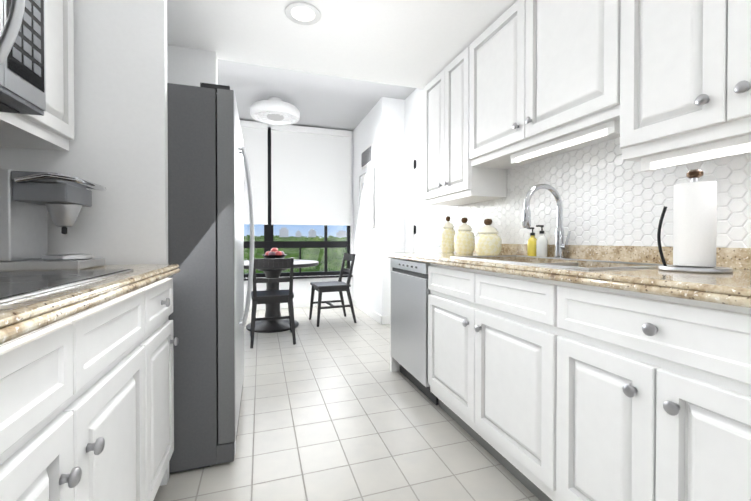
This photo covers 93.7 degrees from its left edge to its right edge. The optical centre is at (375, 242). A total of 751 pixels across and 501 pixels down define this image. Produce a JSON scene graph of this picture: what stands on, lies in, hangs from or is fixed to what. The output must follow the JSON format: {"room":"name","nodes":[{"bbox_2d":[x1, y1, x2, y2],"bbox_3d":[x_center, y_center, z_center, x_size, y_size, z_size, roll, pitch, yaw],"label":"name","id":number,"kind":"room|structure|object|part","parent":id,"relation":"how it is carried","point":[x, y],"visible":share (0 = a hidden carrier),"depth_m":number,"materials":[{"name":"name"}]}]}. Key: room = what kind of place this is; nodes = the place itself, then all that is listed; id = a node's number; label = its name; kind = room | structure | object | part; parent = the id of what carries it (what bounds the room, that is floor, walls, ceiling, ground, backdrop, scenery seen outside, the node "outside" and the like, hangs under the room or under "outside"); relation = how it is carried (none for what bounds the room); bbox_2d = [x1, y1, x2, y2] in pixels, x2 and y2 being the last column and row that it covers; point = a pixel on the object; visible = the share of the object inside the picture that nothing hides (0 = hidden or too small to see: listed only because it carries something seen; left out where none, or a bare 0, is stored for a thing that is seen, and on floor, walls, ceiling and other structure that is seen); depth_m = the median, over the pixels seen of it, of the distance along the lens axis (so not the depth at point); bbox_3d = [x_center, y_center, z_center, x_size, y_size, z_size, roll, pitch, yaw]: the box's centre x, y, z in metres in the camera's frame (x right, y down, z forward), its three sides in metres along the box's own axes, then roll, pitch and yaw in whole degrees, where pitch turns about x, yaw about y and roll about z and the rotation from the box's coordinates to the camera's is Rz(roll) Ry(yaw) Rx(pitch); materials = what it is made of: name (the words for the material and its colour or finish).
{"room":"kitchen","nodes":[
{"label":"kitchen","id":0,"kind":"room"},
{"bbox_2d":[0,0,168,485],"bbox_3d":[-1.156,-0.124,1.364,0.612,2.239,0.045,0,1,-18],"label":"wall","id":1,"kind":"structure","parent":0,"point":[118,147],"depth_m":1.39,"materials":[{"name":"white paint"}]},
{"bbox_2d":[167,45,217,86],"bbox_3d":[-1.398,-0.132,2.256,0.705,2.239,0.100,0,1,-18],"label":"wall","id":2,"kind":"structure","parent":0,"point":[190,66],"depth_m":2.26,"materials":[{"name":"white paint"}]},
{"bbox_2d":[241,120,352,303],"bbox_3d":[-1.484,-0.438,5.176,2.355,2.800,0.100,0,1,-18],"label":"wall","id":3,"kind":"structure","parent":0,"point":[302,289],"depth_m":5.30,"materials":[{"name":"white paint"}]},
{"bbox_2d":[244,298,348,310],"bbox_3d":[-1.452,0.912,5.137,2.325,0.100,0.017,0,1,-18],"label":"baseboard","id":4,"kind":"structure","parent":3,"relation":"attached to","point":[304,303],"depth_m":5.25,"materials":[{"name":"white wood"}]},
{"bbox_2d":[244,127,352,280],"bbox_3d":[-1.476,-0.573,5.140,2.320,2.210,0.130,0,1,-18],"label":"window","id":5,"kind":"structure","parent":3,"relation":"in","point":[268,243],"depth_m":5.25,"materials":[{"name":"black metal"}]},
{"bbox_2d":[240,120,267,224],"bbox_3d":[-2.035,-0.981,4.891,1.033,1.440,0.080,0,1,-18],"label":"window blind","id":6,"kind":"object","parent":5,"relation":"attached to","point":[255,139],"visible":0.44,"depth_m":5.00,"materials":[{"name":"white fabric"}]},
{"bbox_3d":[-1.486,-0.588,5.171,2.260,2.160,0.005,0,1,-18],"label":"far wall window glass","id":7,"kind":"part","parent":5,"relation":"part of","materials":[{"name":"clear glass"}]},
{"bbox_2d":[271,125,351,225],"bbox_3d":[-0.941,-0.984,5.248,1.183,1.440,0.080,0,1,-18],"label":"window blind","id":8,"kind":"object","parent":5,"relation":"attached to","point":[310,175],"visible":0.98,"depth_m":5.24,"materials":[{"name":"white fabric"}]},
{"bbox_2d":[217,59,415,130],"bbox_3d":[-0.234,-1.759,1.848,2.875,0.100,7.180,0,1,-18],"label":"ceiling","id":9,"kind":"structure","parent":0,"point":[328,101],"depth_m":4.05,"materials":[{"name":"white paint"}]},
{"bbox_2d":[250,97,299,124],"bbox_3d":[-1.211,-1.616,4.255,0.580,0.228,0.580,0,1,-18],"label":"ceiling light","id":10,"kind":"object","parent":9,"relation":"hanging from","point":[274,111],"visible":1,"depth_m":4.13,"materials":[{"name":"white"}]},
{"bbox_2d":[167,0,516,88],"bbox_3d":[0.114,-1.467,0.542,2.525,0.459,4.275,0,1,-18],"label":"ceiling","id":11,"kind":"structure","parent":0,"point":[420,44],"depth_m":2.10,"materials":[{"name":"white paint"}]},
{"bbox_2d":[285,2,320,24],"bbox_3d":[-0.394,-1.245,1.916,0.196,0.007,0.196,0,1,-18],"label":"recessed light","id":12,"kind":"object","parent":11,"relation":"in","point":[302,13],"visible":1,"depth_m":1.91,"materials":[{"name":"white plastic"}]},
{"bbox_2d":[154,304,539,500],"bbox_3d":[-0.234,1.041,1.873,2.875,0.100,7.180,0,1,-18],"label":"floor","id":13,"kind":"structure","parent":0,"point":[333,407],"depth_m":1.81,"materials":[{"name":"tile"}]},
{"bbox_2d":[0,284,151,500],"bbox_3d":[-0.877,0.568,0.572,0.642,0.868,0.866,0,1,-18],"label":"base cabinet","id":14,"kind":"object","parent":13,"relation":"on","point":[86,405],"depth_m":0.70,"materials":[{"name":"white wood"}]},
{"bbox_2d":[0,264,179,344],"bbox_3d":[-0.765,0.115,0.261,0.670,0.039,2.260,0,1,-18],"label":"countertop","id":15,"kind":"structure","parent":14,"relation":"on","point":[20,317],"depth_m":0.64,"materials":[{"name":"stone"}]},
{"bbox_2d":[0,168,105,271],"bbox_3d":[-1.117,-0.069,1.159,0.369,0.310,0.226,0,1,-18],"label":"coffee maker","id":16,"kind":"object","parent":15,"relation":"on","point":[28,199],"visible":1,"depth_m":1.10,"materials":[{"name":"silver metal"}]},
{"bbox_2d":[0,269,132,302],"bbox_3d":[-0.853,0.088,0.579,0.510,0.007,0.920,0,1,-18],"label":"cooktop","id":17,"kind":"object","parent":15,"relation":"in","point":[14,285],"visible":1,"depth_m":0.80,"materials":[{"name":"glass"}]},
{"bbox_2d":[152,277,177,500],"bbox_3d":[-1.068,0.563,1.160,0.642,0.868,0.370,0,1,-18],"label":"base cabinet","id":18,"kind":"object","parent":13,"relation":"on","point":[162,290],"depth_m":1.27,"materials":[{"name":"white wood"}]},
{"bbox_2d":[167,82,253,473],"bbox_3d":[-1.121,0.147,1.849,0.919,1.688,0.837,0,1,-18],"label":"fridge","id":19,"kind":"object","parent":13,"relation":"on","point":[207,155],"visible":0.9,"depth_m":1.53,"materials":[{"name":"grey metal"}]},
{"bbox_2d":[250,257,295,347],"bbox_3d":[-1.035,0.559,3.542,0.436,0.842,0.497,0,1,-18],"label":"chair","id":20,"kind":"object","parent":13,"relation":"on","point":[271,296],"visible":1,"depth_m":3.38,"materials":[{"name":"black wood"}]},
{"bbox_2d":[244,259,318,332],"bbox_3d":[-1.193,0.595,4.091,1.060,0.752,1.060,0,1,-18],"label":"table","id":21,"kind":"object","parent":13,"relation":"on","point":[272,326],"visible":0.58,"depth_m":3.99,"materials":[{"name":"black wood"}]},
{"bbox_2d":[262,248,285,258],"bbox_3d":[-1.168,0.133,4.074,0.276,0.170,0.276,0,1,-18],"label":"fruit bowl","id":22,"kind":"object","parent":21,"relation":"on","point":[273,253],"visible":0.92,"depth_m":3.99,"materials":[{"name":"red food"}]},
{"bbox_2d":[309,253,356,326],"bbox_3d":[-0.532,0.552,4.351,0.498,0.842,0.438,0,1,-23],"label":"chair","id":23,"kind":"object","parent":13,"relation":"on","point":[339,286],"visible":1,"depth_m":4.25,"materials":[{"name":"black wood"}]},
{"bbox_2d":[390,258,399,371],"bbox_3d":[0.497,0.551,2.485,0.597,0.868,0.652,0,1,-18],"label":"base cabinet","id":24,"kind":"object","parent":13,"relation":"on","point":[394,365],"depth_m":2.70,"materials":[{"name":"white wood"}]},
{"bbox_2d":[387,244,750,307],"bbox_3d":[0.873,0.156,1.277,0.616,0.280,3.175,0,1,-18],"label":"countertop","id":25,"kind":"structure","parent":24,"relation":"on","point":[631,268],"depth_m":1.19,"materials":[{"name":"stone"}]},
{"bbox_2d":[440,216,454,252],"bbox_3d":[0.547,-0.065,2.654,0.112,0.275,0.112,0,1,-18],"label":"canister","id":26,"kind":"object","parent":25,"relation":"on","point":[447,234],"visible":0.98,"depth_m":2.61,"materials":[{"name":"beige ceramic"}]},
{"bbox_2d":[454,217,474,253],"bbox_3d":[0.612,-0.050,2.423,0.136,0.250,0.136,0,1,-18],"label":"canister","id":27,"kind":"object","parent":25,"relation":"on","point":[464,239],"visible":1,"depth_m":2.37,"materials":[{"name":"beige ceramic"}]},
{"bbox_2d":[475,219,501,255],"bbox_3d":[0.689,-0.035,2.154,0.156,0.225,0.156,0,1,-18],"label":"canister","id":28,"kind":"object","parent":25,"relation":"on","point":[488,240],"visible":0.98,"depth_m":2.10,"materials":[{"name":"beige ceramic"}]},
{"bbox_2d":[527,227,533,255],"bbox_3d":[0.894,-0.004,2.005,0.056,0.166,0.058,0,1,30],"label":"soap bottle","id":29,"kind":"object","parent":25,"relation":"on","point":[530,241],"depth_m":1.99,"materials":[{"name":"yellow plastic"}]},
{"bbox_2d":[533,225,547,256],"bbox_3d":[0.913,-0.009,1.932,0.056,0.176,0.058,0,1,30],"label":"soap bottle","id":30,"kind":"object","parent":25,"relation":"on","point":[538,246],"depth_m":1.92,"materials":[{"name":"white plastic"}]},
{"bbox_2d":[522,183,570,257],"bbox_3d":[0.865,-0.111,1.790,0.260,0.384,0.079,0,1,-18],"label":"faucet","id":31,"kind":"object","parent":25,"relation":"on","point":[560,246],"visible":0.94,"depth_m":1.80,"materials":[{"name":"silver metal"}]},
{"bbox_2d":[657,169,733,272],"bbox_3d":[0.992,-0.071,1.095,0.176,0.315,0.176,0,1,-18],"label":"paper towel holder","id":32,"kind":"object","parent":25,"relation":"on","point":[694,222],"visible":1,"depth_m":1.06,"materials":[{"name":"paper"}]},
{"bbox_2d":[391,259,437,404],"bbox_3d":[0.490,0.551,2.478,0.600,0.860,0.594,0,1,-18],"label":"dishwasher","id":33,"kind":"object","parent":13,"relation":"on","point":[410,291],"visible":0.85,"depth_m":2.32,"materials":[{"name":"silver metal"}]},
{"bbox_2d":[428,263,549,500],"bbox_3d":[0.741,0.558,1.738,0.597,0.868,0.956,0,1,-18],"label":"base cabinet","id":34,"kind":"object","parent":13,"relation":"on","point":[545,390],"depth_m":1.50,"materials":[{"name":"white wood"}]},
{"bbox_2d":[546,280,750,500],"bbox_3d":[0.987,0.565,0.983,0.597,0.868,0.633,0,1,-18],"label":"base cabinet","id":35,"kind":"object","parent":13,"relation":"on","point":[648,396],"depth_m":0.91,"materials":[{"name":"white wood"}]},
{"bbox_2d":[353,88,455,315],"bbox_3d":[0.933,-0.412,2.241,0.420,2.800,7.180,0,1,-18],"label":"wall","id":36,"kind":"structure","parent":0,"point":[389,128],"depth_m":4.25,"materials":[{"name":"white paint"}]},
{"bbox_2d":[359,167,374,228],"bbox_3d":[-0.120,-0.575,4.746,0.025,0.760,0.640,0,1,-18],"label":"picture frame","id":37,"kind":"object","parent":36,"relation":"attached to","point":[366,199],"visible":1,"depth_m":4.71,"materials":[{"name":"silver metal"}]},
{"bbox_2d":[361,143,372,169],"bbox_3d":[-0.123,-1.160,4.751,0.024,0.250,0.500,0,1,-18],"label":"air vent","id":38,"kind":"object","parent":36,"relation":"in","point":[366,156],"visible":1,"depth_m":4.70,"materials":[{"name":"white metal"}]},
{"bbox_2d":[352,298,382,324],"bbox_3d":[-0.135,0.915,4.824,0.015,0.100,1.359,0,1,-18],"label":"baseboard","id":39,"kind":"structure","parent":36,"relation":"attached to","point":[377,317],"depth_m":4.67,"materials":[{"name":"white wood"}]},
{"bbox_2d":[383,315,389,323],"bbox_3d":[0.227,0.920,4.233,0.275,0.100,0.017,0,1,-18],"label":"baseboard","id":40,"kind":"structure","parent":36,"relation":"attached to","point":[386,319],"depth_m":4.20,"materials":[{"name":"white wood"}]},
{"bbox_2d":[414,142,447,251],"bbox_3d":[0.560,-0.058,3.639,0.094,2.050,0.763,0,1,-18],"label":"door","id":41,"kind":"structure","parent":36,"relation":"attached to","point":[430,220],"depth_m":3.80,"materials":[{"name":"white wood"}]},
{"bbox_2d":[410,132,452,251],"bbox_3d":[0.602,-0.102,3.650,0.115,2.155,0.950,0,1,-18],"label":"door frame","id":42,"kind":"structure","parent":36,"relation":"attached to","point":[416,139],"depth_m":4.01,"materials":[{"name":"white wood"}]},
{"bbox_2d":[424,47,506,205],"bbox_3d":[0.622,-0.777,2.561,0.289,0.953,0.644,0,1,-18],"label":"upper cabinet","id":43,"kind":"object","parent":36,"relation":"attached to","point":[448,179],"depth_m":2.43,"materials":[{"name":"white wood"}]},
{"bbox_2d":[468,0,619,171],"bbox_3d":[0.873,-0.862,1.792,0.289,0.770,0.973,0,1,-18],"label":"upper cabinet","id":44,"kind":"object","parent":36,"relation":"attached to","point":[545,71],"depth_m":1.65,"materials":[{"name":"white wood"}]},
{"bbox_2d":[510,120,619,163],"bbox_3d":[0.846,-0.451,1.639,0.044,0.047,0.590,0,1,-18],"label":"under-cabinet light","id":45,"kind":"object","parent":44,"relation":"attached to","point":[605,129],"visible":0.92,"depth_m":1.55,"materials":[{"name":"white plastic"}]},
{"bbox_2d":[455,137,750,247],"bbox_3d":[1.164,-0.235,1.392,0.007,0.600,3.220,0,1,-18],"label":"backsplash","id":46,"kind":"structure","parent":36,"relation":"attached to","point":[609,196],"depth_m":1.64,"materials":[{"name":"tile"}]},
{"bbox_2d":[612,0,750,161],"bbox_3d":[1.122,-0.771,1.032,0.289,0.938,0.626,0,1,-18],"label":"upper cabinet","id":47,"kind":"object","parent":36,"relation":"attached to","point":[654,77],"depth_m":1.09,"materials":[{"name":"white wood"}]},
{"bbox_2d":[641,134,750,171],"bbox_3d":[1.053,-0.277,1.003,0.044,0.047,0.550,0,1,-18],"label":"under-cabinet light","id":48,"kind":"object","parent":47,"relation":"attached to","point":[732,146],"visible":1,"depth_m":1.09,"materials":[{"name":"white plastic"}]},
{"bbox_3d":[-1.553,-0.405,1.430,0.100,2.800,7.180,0,1,-18],"label":"wall","id":49,"kind":"structure","parent":0,"visible":0},
{"bbox_2d":[0,0,45,115],"bbox_3d":[-0.963,-0.556,0.558,0.479,0.424,0.760,0,1,-18],"label":"microwave","id":50,"kind":"object","parent":49,"relation":"attached to","point":[22,62],"visible":1,"depth_m":0.89,"materials":[{"name":"metal"}]},
{"bbox_2d":[0,0,73,150],"bbox_3d":[-1.219,-0.791,1.083,0.318,0.898,0.399,0,1,-18],"label":"upper cabinet","id":51,"kind":"object","parent":49,"relation":"attached to","point":[52,128],"visible":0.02,"depth_m":1.18,"materials":[{"name":"white wood"}]},
{"label":"outside","id":52,"kind":"structure","parent":0,"visible":0},
{"bbox_2d":[279,228,287,236],"bbox_3d":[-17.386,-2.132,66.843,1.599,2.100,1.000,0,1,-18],"label":"building","id":53,"kind":"structure","parent":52,"point":[281,230],"materials":[{"name":"white"}]},
{"bbox_2d":[244,224,346,273],"bbox_3d":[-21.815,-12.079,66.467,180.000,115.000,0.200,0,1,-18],"label":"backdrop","id":54,"kind":"structure","parent":52,"point":[258,236],"depth_m":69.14,"materials":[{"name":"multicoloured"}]},
{"bbox_2d":[309,229,315,236],"bbox_3d":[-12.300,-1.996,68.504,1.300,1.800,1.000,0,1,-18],"label":"building","id":55,"kind":"structure","parent":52,"point":[312,232],"materials":[{"name":"white"}]},
{"bbox_2d":[336,231,346,236],"bbox_3d":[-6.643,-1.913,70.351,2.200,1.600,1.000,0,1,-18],"label":"building","id":56,"kind":"structure","parent":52,"point":[344,233],"materials":[{"name":"white"}]}
]}

